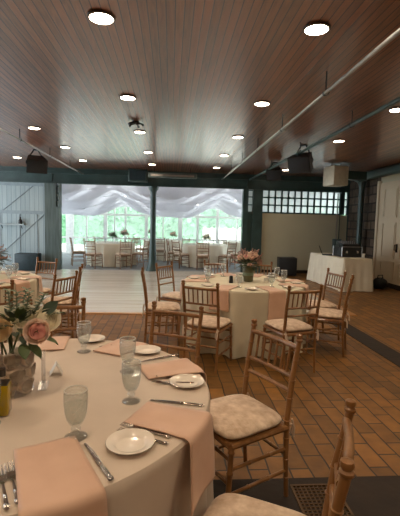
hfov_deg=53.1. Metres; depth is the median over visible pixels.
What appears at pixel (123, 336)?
water goblet
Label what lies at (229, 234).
fence
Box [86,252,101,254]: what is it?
cushion
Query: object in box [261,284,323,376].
chair
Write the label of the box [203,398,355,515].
chair
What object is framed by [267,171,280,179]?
grille
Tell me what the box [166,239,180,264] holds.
chair
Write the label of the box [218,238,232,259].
chair
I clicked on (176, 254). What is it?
chair
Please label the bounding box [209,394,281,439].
cushion
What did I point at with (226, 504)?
cushion
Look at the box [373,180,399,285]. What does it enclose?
door
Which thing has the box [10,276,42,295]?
napkin
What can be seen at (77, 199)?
drape
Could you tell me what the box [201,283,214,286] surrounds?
bread plate
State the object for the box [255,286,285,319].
napkin
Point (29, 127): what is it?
recessed light
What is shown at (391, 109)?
diffuser
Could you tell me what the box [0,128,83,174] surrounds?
conduit pipe
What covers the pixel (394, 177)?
wall
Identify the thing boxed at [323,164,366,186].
heater unit
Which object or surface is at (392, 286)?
baseboard
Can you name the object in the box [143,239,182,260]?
tablecloth
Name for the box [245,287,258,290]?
bread plate
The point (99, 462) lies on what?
table knife
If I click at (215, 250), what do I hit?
tablecloth
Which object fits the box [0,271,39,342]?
tablecloth
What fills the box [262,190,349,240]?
window
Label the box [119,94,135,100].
recessed light
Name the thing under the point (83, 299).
chair
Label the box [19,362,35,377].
shell
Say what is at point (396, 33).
conduit pipe
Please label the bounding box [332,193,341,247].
conduit
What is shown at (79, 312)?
trim
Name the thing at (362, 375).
floor
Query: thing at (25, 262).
grille
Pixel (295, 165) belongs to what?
grille
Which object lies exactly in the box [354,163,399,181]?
beam
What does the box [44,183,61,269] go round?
pillar
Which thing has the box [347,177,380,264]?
stone wall
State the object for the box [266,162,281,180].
ceiling speaker
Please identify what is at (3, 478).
fork
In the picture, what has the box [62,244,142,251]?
ground
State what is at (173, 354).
table knife
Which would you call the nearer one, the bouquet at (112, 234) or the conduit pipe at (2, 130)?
the conduit pipe at (2, 130)
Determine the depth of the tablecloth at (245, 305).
4.50 m
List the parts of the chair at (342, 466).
cross rail, cross rail, leg, leg, rail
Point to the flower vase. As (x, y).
(248, 273)
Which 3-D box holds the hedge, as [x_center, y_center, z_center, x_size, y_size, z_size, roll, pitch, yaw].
[-0.772,-3.440,24.593,34.518,5.974,1.893,1,5,-4]
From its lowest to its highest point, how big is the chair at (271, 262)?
0.921 m
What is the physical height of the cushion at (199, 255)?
0.066 m
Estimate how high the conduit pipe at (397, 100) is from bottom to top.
0.220 m
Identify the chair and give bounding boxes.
[0,279,14,342]
[21,270,77,337]
[28,297,85,338]
[35,257,57,294]
[42,263,83,337]
[69,237,85,265]
[83,239,102,268]
[115,240,131,268]
[128,237,137,261]
[132,239,149,266]
[133,236,148,259]
[141,267,179,345]
[149,301,203,365]
[155,261,180,326]
[156,238,165,260]
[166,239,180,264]
[171,240,189,268]
[174,238,189,259]
[181,280,232,372]
[196,241,209,269]
[203,260,227,274]
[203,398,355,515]
[209,319,302,496]
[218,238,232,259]
[218,242,236,267]
[251,261,272,274]
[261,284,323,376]
[305,275,354,356]
[306,268,346,339]
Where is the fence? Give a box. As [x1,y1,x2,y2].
[202,226,240,243]
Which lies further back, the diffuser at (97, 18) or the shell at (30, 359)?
the diffuser at (97, 18)
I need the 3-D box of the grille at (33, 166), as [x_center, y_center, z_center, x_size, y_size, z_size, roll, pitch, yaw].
[-3.496,-1.961,8.592,0.380,0.238,0.113,-1,6,-29]
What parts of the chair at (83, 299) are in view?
cross rail, rail, leg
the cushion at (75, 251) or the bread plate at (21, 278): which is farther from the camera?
the cushion at (75, 251)
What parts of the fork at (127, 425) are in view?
handle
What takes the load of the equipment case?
on the table
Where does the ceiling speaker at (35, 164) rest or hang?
hanging from the ceiling
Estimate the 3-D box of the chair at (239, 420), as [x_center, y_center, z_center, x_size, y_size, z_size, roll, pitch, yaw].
[0.233,0.854,2.227,0.489,0.921,0.419,-2,6,-32]
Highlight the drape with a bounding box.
[62,184,241,218]
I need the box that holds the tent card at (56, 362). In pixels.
[50,361,62,374]
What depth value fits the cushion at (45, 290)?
5.85 m
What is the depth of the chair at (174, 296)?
5.69 m
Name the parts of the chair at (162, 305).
leg, leg, leg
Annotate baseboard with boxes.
[260,269,307,273]
[387,283,399,290]
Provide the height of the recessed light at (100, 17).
0.022 m
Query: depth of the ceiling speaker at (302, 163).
7.37 m
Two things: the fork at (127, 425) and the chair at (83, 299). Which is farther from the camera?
the chair at (83, 299)
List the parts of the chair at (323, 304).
leg, rail, leg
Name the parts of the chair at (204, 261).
rail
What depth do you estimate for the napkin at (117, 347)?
2.31 m
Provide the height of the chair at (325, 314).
0.921 m
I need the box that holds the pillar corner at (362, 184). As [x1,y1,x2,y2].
[356,181,366,246]
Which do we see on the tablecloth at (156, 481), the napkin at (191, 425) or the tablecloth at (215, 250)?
the napkin at (191, 425)
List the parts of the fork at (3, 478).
handle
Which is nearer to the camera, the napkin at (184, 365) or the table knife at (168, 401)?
the table knife at (168, 401)
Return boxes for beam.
[0,166,350,192]
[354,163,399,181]
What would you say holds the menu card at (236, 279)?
on the tablecloth at (245, 305)
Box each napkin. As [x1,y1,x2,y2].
[0,279,30,303]
[1,271,28,273]
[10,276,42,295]
[14,435,107,515]
[38,336,70,350]
[93,339,148,355]
[124,401,214,515]
[137,358,206,383]
[180,279,209,300]
[186,275,214,277]
[209,284,237,311]
[216,273,236,275]
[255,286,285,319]
[275,279,305,283]
[278,283,308,305]
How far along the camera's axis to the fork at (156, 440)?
1.34 m
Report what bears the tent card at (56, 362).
on the tablecloth at (156, 481)
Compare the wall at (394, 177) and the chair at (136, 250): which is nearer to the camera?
the wall at (394, 177)
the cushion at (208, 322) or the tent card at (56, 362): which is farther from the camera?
the cushion at (208, 322)
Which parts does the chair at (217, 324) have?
leg, rail, cross rail, cross rail, seat, leg, leg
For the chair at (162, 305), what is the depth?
4.83 m
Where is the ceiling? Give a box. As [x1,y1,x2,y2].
[0,0,399,176]
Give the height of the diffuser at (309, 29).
0.007 m
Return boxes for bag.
[373,275,387,288]
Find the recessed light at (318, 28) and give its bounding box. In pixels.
[303,21,330,35]
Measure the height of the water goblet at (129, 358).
0.169 m
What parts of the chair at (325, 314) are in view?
leg, leg, seat, leg, leg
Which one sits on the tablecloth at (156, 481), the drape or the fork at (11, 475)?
the fork at (11, 475)
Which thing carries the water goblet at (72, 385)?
on the tablecloth at (156, 481)
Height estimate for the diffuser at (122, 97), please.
0.007 m
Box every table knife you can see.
[84,443,113,480]
[141,354,177,361]
[150,399,203,406]
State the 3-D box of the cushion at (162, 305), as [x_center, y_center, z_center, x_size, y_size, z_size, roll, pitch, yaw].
[-0.458,0.595,4.992,0.410,0.066,0.407,1,5,-7]
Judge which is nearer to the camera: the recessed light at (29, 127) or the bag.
the recessed light at (29, 127)
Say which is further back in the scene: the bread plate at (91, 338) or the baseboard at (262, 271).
the baseboard at (262, 271)
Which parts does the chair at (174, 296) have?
leg, rail, seat, leg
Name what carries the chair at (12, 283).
on the floor
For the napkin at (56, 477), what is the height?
0.266 m
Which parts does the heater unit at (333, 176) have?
casing, mounting arm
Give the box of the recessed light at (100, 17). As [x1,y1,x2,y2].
[87,10,115,24]
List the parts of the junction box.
plate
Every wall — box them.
[0,185,44,268]
[260,213,346,269]
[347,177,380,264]
[381,173,399,182]
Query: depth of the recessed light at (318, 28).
3.02 m
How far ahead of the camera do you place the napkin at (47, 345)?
2.34 m
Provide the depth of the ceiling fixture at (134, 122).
6.02 m
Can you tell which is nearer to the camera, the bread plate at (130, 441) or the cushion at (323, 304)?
the bread plate at (130, 441)
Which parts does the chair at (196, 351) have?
leg, cross rail, cross rail, rail, leg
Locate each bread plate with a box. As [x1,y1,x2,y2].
[16,277,29,279]
[78,334,105,342]
[105,428,154,454]
[132,345,160,354]
[169,374,203,387]
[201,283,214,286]
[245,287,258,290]
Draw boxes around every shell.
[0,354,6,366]
[2,354,21,369]
[6,366,25,383]
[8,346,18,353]
[13,376,33,393]
[15,350,34,366]
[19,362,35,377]
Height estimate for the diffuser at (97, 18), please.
0.007 m
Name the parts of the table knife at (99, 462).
blade, handle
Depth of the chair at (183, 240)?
15.23 m
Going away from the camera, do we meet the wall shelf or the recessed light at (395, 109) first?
the recessed light at (395, 109)
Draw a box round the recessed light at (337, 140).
[333,139,344,141]
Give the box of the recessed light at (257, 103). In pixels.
[254,101,269,105]
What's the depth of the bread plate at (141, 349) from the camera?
2.29 m
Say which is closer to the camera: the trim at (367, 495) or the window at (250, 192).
the trim at (367, 495)
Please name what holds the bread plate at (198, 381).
on the tablecloth at (156, 481)
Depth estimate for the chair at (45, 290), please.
6.01 m
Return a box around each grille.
[15,255,35,269]
[27,160,46,172]
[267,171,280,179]
[280,259,295,274]
[288,158,309,172]
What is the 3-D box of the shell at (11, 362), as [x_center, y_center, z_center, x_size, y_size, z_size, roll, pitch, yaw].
[-0.773,0.421,1.640,0.072,0.065,0.064,-2,6,-35]
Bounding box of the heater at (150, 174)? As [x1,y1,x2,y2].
[148,167,196,178]
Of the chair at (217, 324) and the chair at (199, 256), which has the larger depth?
the chair at (199, 256)
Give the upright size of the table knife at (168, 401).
0.010 m
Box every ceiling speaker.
[26,149,47,173]
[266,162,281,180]
[287,144,312,173]
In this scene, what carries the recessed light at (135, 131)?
in the ceiling
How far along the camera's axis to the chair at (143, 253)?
13.14 m
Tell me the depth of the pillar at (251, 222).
12.20 m
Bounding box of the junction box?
[128,169,147,182]
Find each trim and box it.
[0,182,44,266]
[73,312,357,315]
[213,476,399,515]
[273,274,353,313]
[330,322,399,366]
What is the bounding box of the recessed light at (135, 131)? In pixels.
[134,130,145,133]
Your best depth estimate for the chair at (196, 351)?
2.86 m
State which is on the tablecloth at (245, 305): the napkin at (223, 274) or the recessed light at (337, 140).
the napkin at (223, 274)
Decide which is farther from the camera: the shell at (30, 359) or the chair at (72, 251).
the chair at (72, 251)
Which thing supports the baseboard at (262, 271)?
attached to the wall at (298, 236)
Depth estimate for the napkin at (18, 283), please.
4.59 m
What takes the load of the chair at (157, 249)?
on the floor
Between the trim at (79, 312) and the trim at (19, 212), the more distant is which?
the trim at (19, 212)
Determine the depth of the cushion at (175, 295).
5.62 m
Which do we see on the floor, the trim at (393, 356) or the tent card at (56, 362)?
the trim at (393, 356)
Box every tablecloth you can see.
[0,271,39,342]
[0,339,213,515]
[87,241,135,266]
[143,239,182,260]
[180,274,305,359]
[182,243,227,267]
[223,241,240,261]
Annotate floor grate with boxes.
[290,483,354,515]
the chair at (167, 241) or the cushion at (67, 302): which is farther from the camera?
the chair at (167, 241)
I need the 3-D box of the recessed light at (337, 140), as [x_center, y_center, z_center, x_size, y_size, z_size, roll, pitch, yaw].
[2.444,-2.056,7.039,0.208,0.022,0.208,1,5,-4]
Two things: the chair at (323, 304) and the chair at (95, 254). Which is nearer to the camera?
the chair at (323, 304)
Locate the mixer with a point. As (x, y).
(338, 243)
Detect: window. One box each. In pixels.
[62,207,240,252]
[248,191,252,211]
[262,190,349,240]
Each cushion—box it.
[42,296,71,304]
[43,287,50,292]
[72,250,84,252]
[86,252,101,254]
[148,301,179,310]
[161,291,180,299]
[187,315,230,328]
[197,254,209,256]
[203,493,306,515]
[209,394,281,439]
[265,318,312,331]
[308,300,336,307]
[308,308,342,318]
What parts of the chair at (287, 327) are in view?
leg, leg, seat, leg, cross rail, cross rail, rail, leg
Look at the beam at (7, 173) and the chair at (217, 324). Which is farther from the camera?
the beam at (7, 173)
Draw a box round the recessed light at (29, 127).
[27,126,40,129]
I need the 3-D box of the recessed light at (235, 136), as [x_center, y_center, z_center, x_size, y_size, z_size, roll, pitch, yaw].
[0.658,-2.089,6.916,0.208,0.022,0.208,1,5,-4]
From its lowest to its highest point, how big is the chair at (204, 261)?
0.921 m
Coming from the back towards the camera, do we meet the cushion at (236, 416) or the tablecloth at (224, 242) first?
the tablecloth at (224, 242)
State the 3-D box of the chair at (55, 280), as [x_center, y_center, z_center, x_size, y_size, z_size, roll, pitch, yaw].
[-1.708,0.602,4.548,0.489,0.921,0.419,3,5,19]
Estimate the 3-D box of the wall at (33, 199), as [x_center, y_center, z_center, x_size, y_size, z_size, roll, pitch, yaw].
[-6.220,-1.092,11.792,3.300,2.800,0.120,1,5,-4]
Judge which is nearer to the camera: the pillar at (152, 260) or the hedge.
the pillar at (152, 260)
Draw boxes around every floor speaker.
[14,253,41,270]
[276,257,296,275]
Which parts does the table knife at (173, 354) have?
blade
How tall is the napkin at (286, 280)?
0.247 m
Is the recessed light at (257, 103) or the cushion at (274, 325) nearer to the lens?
the cushion at (274, 325)
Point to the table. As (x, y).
(361, 268)
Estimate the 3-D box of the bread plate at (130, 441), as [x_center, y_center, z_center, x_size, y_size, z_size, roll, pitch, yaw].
[-0.229,0.609,1.317,0.161,0.018,0.161,1,5,-4]
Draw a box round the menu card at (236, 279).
[234,277,243,282]
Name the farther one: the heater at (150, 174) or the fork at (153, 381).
the heater at (150, 174)
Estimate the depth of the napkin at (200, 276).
5.46 m
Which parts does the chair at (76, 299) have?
leg, leg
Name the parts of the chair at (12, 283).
rail, leg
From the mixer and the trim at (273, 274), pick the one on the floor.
the trim at (273, 274)
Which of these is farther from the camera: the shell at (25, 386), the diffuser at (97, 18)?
the diffuser at (97, 18)
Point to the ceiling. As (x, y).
(196, 71)
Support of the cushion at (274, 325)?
on the chair at (287, 327)
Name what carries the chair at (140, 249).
on the floor
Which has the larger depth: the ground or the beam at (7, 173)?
the ground
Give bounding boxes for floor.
[0,253,399,479]
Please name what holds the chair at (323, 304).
on the floor
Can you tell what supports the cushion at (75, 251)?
on the chair at (72, 251)
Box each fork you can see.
[0,465,9,509]
[5,461,17,504]
[117,427,168,444]
[120,422,170,437]
[151,380,193,383]
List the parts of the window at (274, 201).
glass pane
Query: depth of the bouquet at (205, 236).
13.82 m
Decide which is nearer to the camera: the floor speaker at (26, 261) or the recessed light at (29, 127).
the recessed light at (29, 127)
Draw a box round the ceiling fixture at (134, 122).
[128,120,143,127]
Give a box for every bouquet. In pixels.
[0,244,11,266]
[0,287,64,359]
[109,232,117,238]
[120,229,128,235]
[203,234,210,239]
[231,248,262,270]
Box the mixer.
[336,239,359,251]
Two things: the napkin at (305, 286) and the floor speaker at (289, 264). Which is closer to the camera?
the napkin at (305, 286)
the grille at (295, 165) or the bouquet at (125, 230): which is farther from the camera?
the bouquet at (125, 230)
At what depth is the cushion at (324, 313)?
4.70 m
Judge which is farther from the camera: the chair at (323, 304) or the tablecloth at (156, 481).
the chair at (323, 304)
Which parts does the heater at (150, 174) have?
casing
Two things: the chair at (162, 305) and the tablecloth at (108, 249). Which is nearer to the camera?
the chair at (162, 305)
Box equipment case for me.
[333,246,362,256]
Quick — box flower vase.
[242,265,253,281]
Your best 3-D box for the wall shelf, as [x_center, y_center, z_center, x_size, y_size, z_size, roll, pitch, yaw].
[-5.515,-0.933,11.709,0.750,0.142,0.125,1,5,-4]
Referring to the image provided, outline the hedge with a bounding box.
[62,205,240,245]
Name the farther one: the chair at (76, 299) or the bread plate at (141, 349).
the chair at (76, 299)
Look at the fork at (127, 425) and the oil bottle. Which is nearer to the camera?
the fork at (127, 425)
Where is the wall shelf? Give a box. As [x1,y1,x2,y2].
[0,223,24,227]
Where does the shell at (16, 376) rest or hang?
in the glass vase
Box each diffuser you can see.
[89,13,112,24]
[121,96,134,99]
[305,25,327,34]
[390,108,399,111]
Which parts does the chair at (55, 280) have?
leg, cross rail, cross rail, rail, seat, leg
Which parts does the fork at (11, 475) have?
handle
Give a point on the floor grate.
(310, 486)
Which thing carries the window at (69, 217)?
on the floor
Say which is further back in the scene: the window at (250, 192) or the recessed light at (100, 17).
the window at (250, 192)
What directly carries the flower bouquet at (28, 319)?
in the glass vase
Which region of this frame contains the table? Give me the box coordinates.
[306,253,372,291]
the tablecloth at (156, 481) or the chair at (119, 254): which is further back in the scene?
the chair at (119, 254)
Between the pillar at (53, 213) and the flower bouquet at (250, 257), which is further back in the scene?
the pillar at (53, 213)
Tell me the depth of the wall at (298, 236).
12.42 m
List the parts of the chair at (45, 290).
rail, leg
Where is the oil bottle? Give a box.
[0,367,11,415]
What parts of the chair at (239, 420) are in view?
leg, leg, seat, cross rail, cross rail, rail, leg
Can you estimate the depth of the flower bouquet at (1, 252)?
5.03 m
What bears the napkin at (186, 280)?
on the tablecloth at (245, 305)
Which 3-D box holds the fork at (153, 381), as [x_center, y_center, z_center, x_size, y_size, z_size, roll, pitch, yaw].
[-0.124,0.569,1.834,0.197,0.010,0.025,1,5,-4]
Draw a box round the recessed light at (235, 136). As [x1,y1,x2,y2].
[232,135,243,138]
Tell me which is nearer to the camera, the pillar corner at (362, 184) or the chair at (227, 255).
the pillar corner at (362, 184)
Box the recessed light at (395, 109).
[388,107,399,111]
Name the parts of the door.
frame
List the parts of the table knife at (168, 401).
blade, handle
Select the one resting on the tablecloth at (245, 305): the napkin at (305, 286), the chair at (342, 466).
the napkin at (305, 286)
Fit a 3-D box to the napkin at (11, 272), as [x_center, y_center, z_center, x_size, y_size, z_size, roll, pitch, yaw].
[-2.495,0.321,5.430,0.242,0.265,0.364,4,6,28]
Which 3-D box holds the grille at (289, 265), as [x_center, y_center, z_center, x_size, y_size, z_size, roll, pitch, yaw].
[2.568,0.258,11.671,0.470,0.460,0.014,2,5,2]
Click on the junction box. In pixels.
(134, 175)
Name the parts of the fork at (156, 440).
handle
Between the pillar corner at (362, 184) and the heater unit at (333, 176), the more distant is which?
the pillar corner at (362, 184)
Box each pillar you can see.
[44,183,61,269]
[145,186,158,270]
[240,189,262,272]
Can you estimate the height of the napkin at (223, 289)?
0.245 m
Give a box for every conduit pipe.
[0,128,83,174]
[221,27,399,179]
[249,96,399,179]

